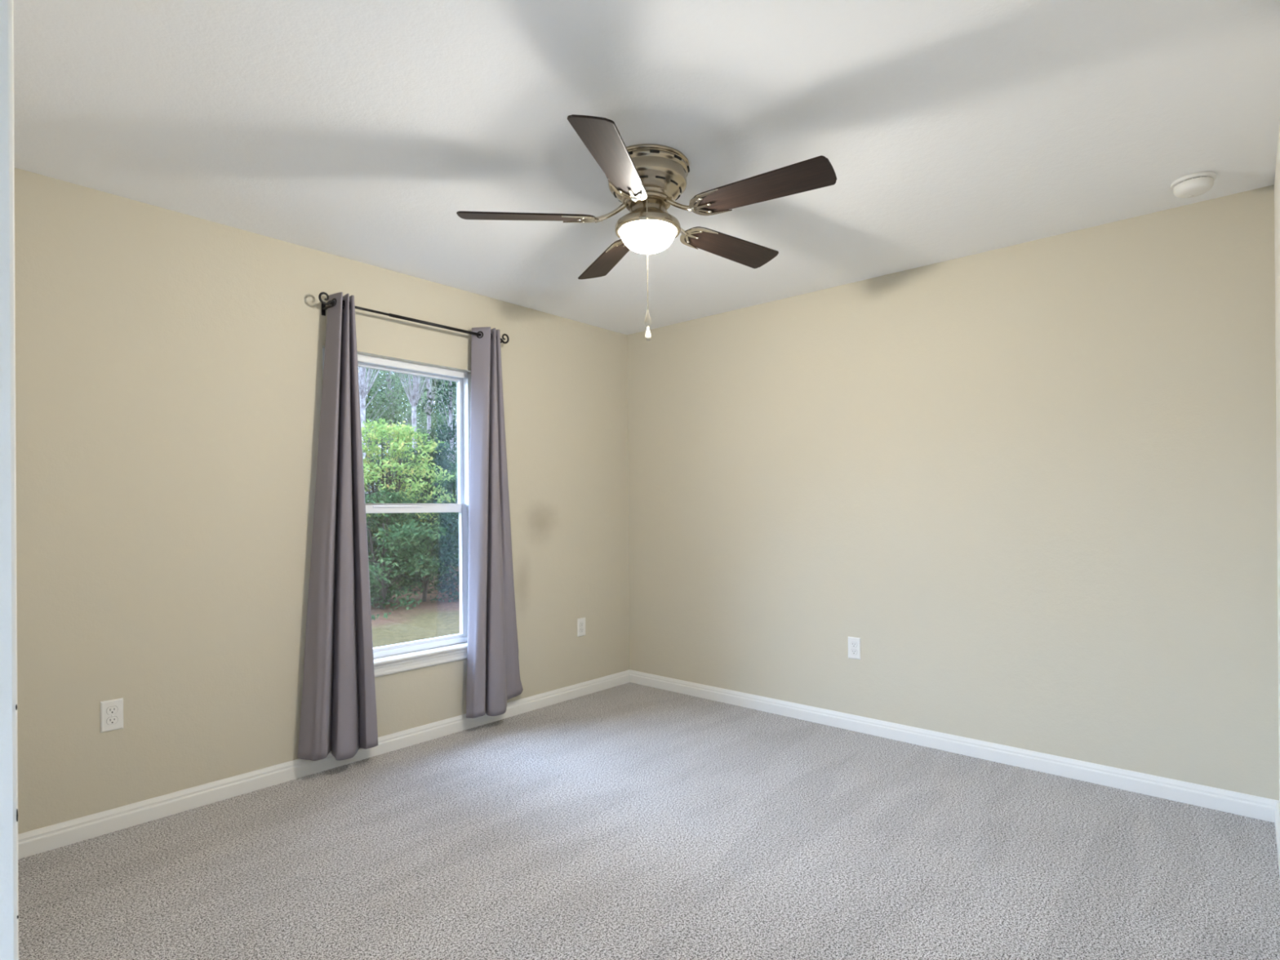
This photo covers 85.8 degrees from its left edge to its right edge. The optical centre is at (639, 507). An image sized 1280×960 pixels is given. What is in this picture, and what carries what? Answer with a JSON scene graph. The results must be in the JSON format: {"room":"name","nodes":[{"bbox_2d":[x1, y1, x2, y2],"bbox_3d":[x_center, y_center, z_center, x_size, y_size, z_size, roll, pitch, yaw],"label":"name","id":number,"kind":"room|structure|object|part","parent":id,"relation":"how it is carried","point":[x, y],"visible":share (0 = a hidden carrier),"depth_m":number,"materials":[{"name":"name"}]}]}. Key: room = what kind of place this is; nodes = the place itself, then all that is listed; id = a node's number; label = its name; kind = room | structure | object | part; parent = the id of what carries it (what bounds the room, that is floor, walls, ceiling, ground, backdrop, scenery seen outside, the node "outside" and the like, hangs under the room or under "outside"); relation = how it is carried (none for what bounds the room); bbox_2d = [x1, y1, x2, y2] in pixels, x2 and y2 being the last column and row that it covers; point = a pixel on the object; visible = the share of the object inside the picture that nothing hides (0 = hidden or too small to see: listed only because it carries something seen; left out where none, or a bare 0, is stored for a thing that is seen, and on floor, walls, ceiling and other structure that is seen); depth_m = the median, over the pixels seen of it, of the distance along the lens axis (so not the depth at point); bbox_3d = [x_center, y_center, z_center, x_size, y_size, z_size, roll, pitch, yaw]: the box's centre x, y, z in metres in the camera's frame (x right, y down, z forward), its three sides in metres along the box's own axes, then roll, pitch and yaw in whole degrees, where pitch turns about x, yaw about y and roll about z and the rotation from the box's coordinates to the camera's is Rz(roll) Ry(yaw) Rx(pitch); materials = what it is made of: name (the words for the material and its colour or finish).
{"room":"empty bedroom","nodes":[
{"label":"empty bedroom","id":0,"kind":"room"},
{"bbox_2d":[0,0,18,959],"bbox_3d":[-1.647,0.013,1.563,1.985,2.440,0.120,0,0,41],"label":"door frame","id":1,"kind":"structure","parent":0,"point":[9,884],"depth_m":0.95,"materials":[{"name":"white paint"}]},
{"bbox_2d":[13,167,629,834],"bbox_3d":[-1.819,0.016,2.992,0.160,2.440,5.320,0,0,41],"label":"wall","id":2,"kind":"structure","parent":0,"point":[169,363],"depth_m":2.89,"materials":[{"name":"beige paint"}]},
{"bbox_2d":[100,697,123,733],"bbox_3d":[-2.017,0.795,2.631,0.008,0.117,0.071,0,0,41],"label":"power outlet","id":3,"kind":"object","parent":2,"relation":"attached to","point":[111,711],"visible":1,"depth_m":2.63,"materials":[{"name":"white plastic"}]},
{"bbox_2d":[106,706,117,714],"bbox_3d":[-2.015,0.775,2.629,0.002,0.028,0.034,0,0,41],"label":"receptacle","id":4,"kind":"object","parent":3,"relation":"attached to","point":[110,709],"depth_m":2.63,"materials":[{"name":"white plastic"}]},
{"bbox_2d":[106,715,117,724],"bbox_3d":[-2.015,0.814,2.629,0.002,0.028,0.034,0,0,41],"label":"receptacle","id":5,"kind":"object","parent":3,"relation":"attached to","point":[111,720],"depth_m":2.63,"materials":[{"name":"white plastic"}]},
{"bbox_2d":[17,670,630,859],"bbox_3d":[-1.203,1.191,3.548,0.014,0.084,3.440,0,0,41],"label":"baseboard","id":6,"kind":"structure","parent":2,"relation":"attached to","point":[32,842],"depth_m":2.99,"materials":[{"name":"white paint"}]},
{"bbox_2d":[322,347,471,677],"bbox_3d":[-1.247,0.039,3.610,0.182,1.611,0.973,0,0,41],"label":"window","id":7,"kind":"structure","parent":2,"relation":"in","point":[414,655],"depth_m":3.77,"materials":[{"name":"white plastic"}]},
{"bbox_3d":[-1.292,-0.354,3.647,0.030,0.768,0.813,0,0,41],"label":"sash","id":8,"kind":"part","parent":7,"relation":"part of","materials":[{"name":"white plastic"}]},
{"bbox_3d":[-1.256,0.372,3.619,0.040,0.785,0.805,0,0,41],"label":"sash","id":9,"kind":"part","parent":7,"relation":"part of","materials":[{"name":"white plastic"}]},
{"bbox_3d":[-1.204,0.774,3.576,0.082,0.020,0.973,0,0,41],"label":"sill","id":10,"kind":"part","parent":7,"relation":"part of","materials":[{"name":"white paint"}]},
{"bbox_2d":[318,292,509,343],"bbox_3d":[-1.138,-0.949,3.574,0.106,0.083,1.083,0,0,41],"label":"curtain rod","id":11,"kind":"object","parent":2,"relation":"attached to","point":[324,308],"visible":0.9,"depth_m":3.45,"materials":[{"name":"black metal"}]},
{"bbox_2d":[297,292,377,760],"bbox_3d":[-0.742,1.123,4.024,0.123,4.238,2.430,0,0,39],"label":"curtain","id":12,"kind":"object","parent":11,"relation":"hanging from","point":[338,713],"visible":0.98,"depth_m":3.18,"materials":[{"name":"grey fabric"}]},
{"bbox_2d":[466,326,523,718],"bbox_3d":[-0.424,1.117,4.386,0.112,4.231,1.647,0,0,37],"label":"curtain","id":13,"kind":"object","parent":11,"relation":"hanging from","point":[493,673],"visible":0.98,"depth_m":3.81,"materials":[{"name":"grey fabric"}]},
{"bbox_2d":[577,617,585,636],"bbox_3d":[-0.381,0.782,4.493,0.008,0.117,0.071,0,0,41],"label":"power outlet","id":14,"kind":"object","parent":2,"relation":"attached to","point":[581,621],"visible":1,"depth_m":4.49,"materials":[{"name":"white plastic"}]},
{"bbox_2d":[13,0,1279,334],"bbox_3d":[-0.564,-1.275,1.802,3.632,0.120,5.440,0,0,41],"label":"ceiling","id":15,"kind":"structure","parent":0,"point":[360,131],"depth_m":2.16,"materials":[{"name":"white paint"}]},
{"bbox_2d":[456,114,836,341],"bbox_3d":[0.064,-0.915,2.457,1.272,0.606,1.271,0,0,41],"label":"ceiling fan","id":16,"kind":"object","parent":15,"relation":"hanging from","point":[647,179],"visible":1,"depth_m":2.34,"materials":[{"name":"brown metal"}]},
{"bbox_3d":[-0.397,-1.024,2.426,0.480,0.006,0.134,0,14,-4],"label":"blade","id":17,"kind":"part","parent":16,"relation":"part of","materials":[{"name":"brown wood"}]},
{"bbox_3d":[-0.130,-1.026,2.849,0.134,0.006,0.480,-15,5,-21],"label":"blade","id":18,"kind":"part","parent":16,"relation":"part of","materials":[{"name":"brown wood"}]},
{"bbox_3d":[-0.077,-1.027,2.042,0.134,0.006,0.480,14,3,14],"label":"blade","id":19,"kind":"part","parent":16,"relation":"part of","materials":[{"name":"brown wood"}]},
{"bbox_3d":[0.026,-0.862,2.361,0.039,0.385,0.047,0,0,41],"label":"pull chain","id":20,"kind":"part","parent":16,"relation":"part of","materials":[{"name":"silver metal"}]},
{"bbox_3d":[0.354,-1.029,2.726,0.480,0.006,0.134,0,-14,-40],"label":"blade","id":21,"kind":"part","parent":16,"relation":"part of","materials":[{"name":"brown wood"}]},
{"bbox_3d":[0.387,-1.030,2.228,0.480,0.006,0.134,0,-14,32],"label":"blade","id":22,"kind":"part","parent":16,"relation":"part of","materials":[{"name":"brown wood"}]},
{"bbox_2d":[1170,171,1217,198],"bbox_3d":[2.082,-1.205,2.590,0.136,0.055,0.136,0,0,41],"label":"smoke detector","id":23,"kind":"object","parent":15,"relation":"attached to","point":[1197,184],"visible":1,"depth_m":2.56,"materials":[{"name":"white plastic"}]},
{"bbox_2d":[17,682,1279,959],"bbox_3d":[-0.506,1.275,1.844,3.632,0.100,5.320,0,0,41],"label":"floor","id":24,"kind":"structure","parent":0,"point":[629,820],"depth_m":2.39,"materials":[{"name":"carpet"}]},
{"bbox_2d":[626,184,1279,800],"bbox_3d":[1.217,-0.004,3.785,3.352,2.440,0.120,0,0,41],"label":"wall","id":25,"kind":"structure","parent":0,"point":[1034,482],"depth_m":3.26,"materials":[{"name":"beige paint"}]},
{"bbox_2d":[848,636,860,659],"bbox_3d":[1.166,0.767,3.748,0.071,0.117,0.008,0,0,41],"label":"power outlet","id":26,"kind":"object","parent":25,"relation":"attached to","point":[854,643],"visible":1,"depth_m":3.74,"materials":[{"name":"white plastic"}]},
{"bbox_2d":[850,641,857,647],"bbox_3d":[1.164,0.747,3.746,0.034,0.028,0.002,0,0,41],"label":"receptacle","id":27,"kind":"object","parent":26,"relation":"attached to","point":[853,644],"depth_m":3.75,"materials":[{"name":"white plastic"}]},
{"bbox_2d":[850,648,857,654],"bbox_3d":[1.164,0.786,3.746,0.034,0.028,0.002,0,0,41],"label":"receptacle","id":28,"kind":"object","parent":26,"relation":"attached to","point":[853,651],"depth_m":3.75,"materials":[{"name":"white plastic"}]},
{"bbox_2d":[629,669,1278,822],"bbox_3d":[1.181,1.174,3.733,3.352,0.084,0.014,0,0,41],"label":"baseboard","id":29,"kind":"structure","parent":25,"relation":"attached to","point":[1215,798],"depth_m":3.27,"materials":[{"name":"white paint"}]},
{"bbox_2d":[1274,123,1279,802],"bbox_3d":[0.804,-0.006,0.686,0.120,2.440,5.320,0,0,41],"label":"wall","id":30,"kind":"structure","parent":0,"point":[1277,180],"depth_m":2.48,"materials":[{"name":"white paint"}]},
{"bbox_2d":[1274,800,1279,877],"bbox_3d":[0.722,1.172,0.684,0.014,0.084,5.200,0,0,41],"label":"baseboard","id":31,"kind":"structure","parent":30,"relation":"attached to","point":[1277,811],"depth_m":2.47,"materials":[{"name":"white paint"}]},
{"label":"outside","id":32,"kind":"structure","parent":0,"visible":0},
{"bbox_2d":[368,532,459,647],"bbox_3d":[-8.423,1.453,13.519,68.000,0.581,70.000,0,0,41],"label":"lawn","id":33,"kind":"structure","parent":32,"point":[427,620],"depth_m":9.77,"materials":[{"name":"green plant"}]},
{"bbox_2d":[358,366,380,523],"bbox_3d":[-6.897,-2.725,17.545,3.197,8.932,2.996,0,0,41],"label":"tree","id":34,"kind":"object","parent":33,"relation":"on","point":[363,384],"visible":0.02,"depth_m":17.47,"materials":[{"name":"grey plant"}]},
{"bbox_2d":[368,546,382,571],"bbox_3d":[-5.550,0.669,11.311,2.410,2.300,2.729,0,0,41],"label":"shrub","id":35,"kind":"object","parent":33,"relation":"on","point":[368,546],"visible":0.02,"depth_m":11.52,"materials":[{"name":"green plant"}]},
{"bbox_2d":[363,454,394,604],"bbox_3d":[-4.971,0.345,11.635,2.132,2.851,2.309,0,0,-2],"label":"shrub","id":36,"kind":"object","parent":33,"relation":"on","point":[370,485],"visible":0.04,"depth_m":11.28,"materials":[{"name":"green plant"}]},
{"bbox_2d":[371,612,391,620],"bbox_3d":[-2.344,1.279,5.904,0.228,0.891,0.438,0,0,41],"label":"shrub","id":37,"kind":"object","parent":33,"relation":"on","point":[385,615],"visible":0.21,"depth_m":6.01,"materials":[{"name":"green plant"}]},
{"bbox_2d":[365,369,397,445],"bbox_3d":[-10.885,-2.205,22.988,5.343,7.817,5.908,0,0,41],"label":"tree","id":38,"kind":"object","parent":33,"relation":"on","point":[370,392],"visible":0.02,"depth_m":23.18,"materials":[{"name":"green plant"}]},
{"bbox_2d":[365,370,410,488],"bbox_3d":[-12.355,-2.879,31.446,5.469,9.040,5.369,0,0,-5],"label":"tree","id":39,"kind":"object","parent":33,"relation":"on","point":[370,397],"visible":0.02,"depth_m":31.22,"materials":[{"name":"green plant"}]},
{"bbox_2d":[365,368,417,496],"bbox_3d":[-8.882,-1.938,21.274,4.850,7.282,4.635,0,0,-20],"label":"tree","id":40,"kind":"object","parent":33,"relation":"on","point":[378,378],"visible":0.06,"depth_m":21.25,"materials":[{"name":"green plant"}]},
{"bbox_2d":[367,370,434,492],"bbox_3d":[-13.650,-3.386,36.435,6.233,9.978,6.052,0,0,41],"label":"tree","id":41,"kind":"object","parent":33,"relation":"on","point":[385,371],"visible":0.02,"depth_m":36.31,"materials":[{"name":"green plant"}]},
{"bbox_2d":[364,486,448,611],"bbox_3d":[-4.047,0.722,10.797,2.051,2.090,2.131,0,0,41],"label":"shrub","id":42,"kind":"object","parent":33,"relation":"on","point":[385,582],"visible":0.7,"depth_m":10.75,"materials":[{"name":"green plant"}]},
{"bbox_2d":[387,371,429,481],"bbox_3d":[-6.119,-2.728,18.922,2.885,8.900,3.233,0,0,-14],"label":"tree","id":43,"kind":"object","parent":33,"relation":"on","point":[414,392],"visible":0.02,"depth_m":18.64,"materials":[{"name":"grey plant"}]},
{"bbox_2d":[361,417,457,602],"bbox_3d":[-4.312,0.138,11.608,2.318,3.267,2.472,0,0,41],"label":"shrub","id":44,"kind":"object","parent":33,"relation":"on","point":[405,437],"visible":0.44,"depth_m":11.46,"materials":[{"name":"green plant"}]},
{"bbox_2d":[365,368,457,552],"bbox_3d":[-8.508,-2.153,23.860,5.460,7.692,5.433,0,0,41],"label":"tree","id":45,"kind":"object","parent":33,"relation":"on","point":[398,411],"visible":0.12,"depth_m":23.31,"materials":[{"name":"green plant"}]},
{"bbox_2d":[365,373,457,487],"bbox_3d":[-9.811,-2.525,29.283,5.200,8.356,5.697,0,0,-9],"label":"tree","id":46,"kind":"object","parent":33,"relation":"on","point":[396,374],"visible":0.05,"depth_m":29.32,"materials":[{"name":"green plant"}]},
{"bbox_2d":[364,448,458,588],"bbox_3d":[-4.803,0.248,14.218,2.764,3.015,2.573,0,0,41],"label":"shrub","id":47,"kind":"object","parent":33,"relation":"on","point":[406,458],"visible":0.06,"depth_m":13.98,"materials":[{"name":"green plant"}]},
{"bbox_2d":[386,371,444,479],"bbox_3d":[-6.113,-2.704,19.941,3.214,8.854,3.035,0,0,41],"label":"tree","id":48,"kind":"object","parent":33,"relation":"on","point":[428,386],"visible":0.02,"depth_m":20.07,"materials":[{"name":"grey plant"}]},
{"bbox_2d":[376,377,457,500],"bbox_3d":[-12.409,-3.287,39.361,6.318,9.746,5.480,0,0,41],"label":"tree","id":49,"kind":"object","parent":33,"relation":"on","point":[424,377],"visible":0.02,"depth_m":38.32,"materials":[{"name":"green plant"}]},
{"bbox_2d":[377,490,459,602],"bbox_3d":[-3.738,0.736,11.740,1.941,2.062,1.985,0,0,41],"label":"shrub","id":50,"kind":"object","parent":33,"relation":"on","point":[443,544],"visible":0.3,"depth_m":11.62,"materials":[{"name":"green plant"}]},
{"bbox_2d":[395,376,457,546],"bbox_3d":[-7.756,-2.264,27.497,5.954,7.862,5.953,0,0,41],"label":"tree","id":51,"kind":"object","parent":33,"relation":"on","point":[445,383],"visible":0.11,"depth_m":26.65,"materials":[{"name":"green plant"}]},
{"bbox_2d":[395,377,457,554],"bbox_3d":[-4.830,-1.200,18.703,3.255,5.863,3.394,0,0,-29],"label":"tree","id":52,"kind":"object","parent":33,"relation":"on","point":[451,429],"visible":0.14,"depth_m":18.26,"materials":[{"name":"green plant"}]},
{"bbox_2d":[404,440,459,586],"bbox_3d":[-4.002,0.180,14.295,2.460,3.157,2.445,0,0,41],"label":"shrub","id":53,"kind":"object","parent":33,"relation":"on","point":[433,454],"visible":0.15,"depth_m":13.95,"materials":[{"name":"green plant"}]},
{"bbox_2d":[417,381,457,466],"bbox_3d":[-10.914,-3.394,39.645,6.099,9.971,6.009,0,0,41],"label":"tree","id":54,"kind":"object","parent":33,"relation":"on","point":[452,381],"visible":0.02,"depth_m":38.57,"materials":[{"name":"green plant"}]},
{"bbox_2d":[420,462,459,591],"bbox_3d":[-3.212,0.466,12.775,1.659,2.597,2.054,0,0,41],"label":"shrub","id":55,"kind":"object","parent":33,"relation":"on","point":[452,486],"visible":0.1,"depth_m":12.57,"materials":[{"name":"green plant"}]},
{"bbox_2d":[424,379,457,519],"bbox_3d":[-5.257,-1.857,23.948,4.923,7.120,4.135,0,0,21],"label":"tree","id":56,"kind":"object","parent":33,"relation":"on","point":[446,409],"visible":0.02,"depth_m":23.11,"materials":[{"name":"green plant"}]}
]}

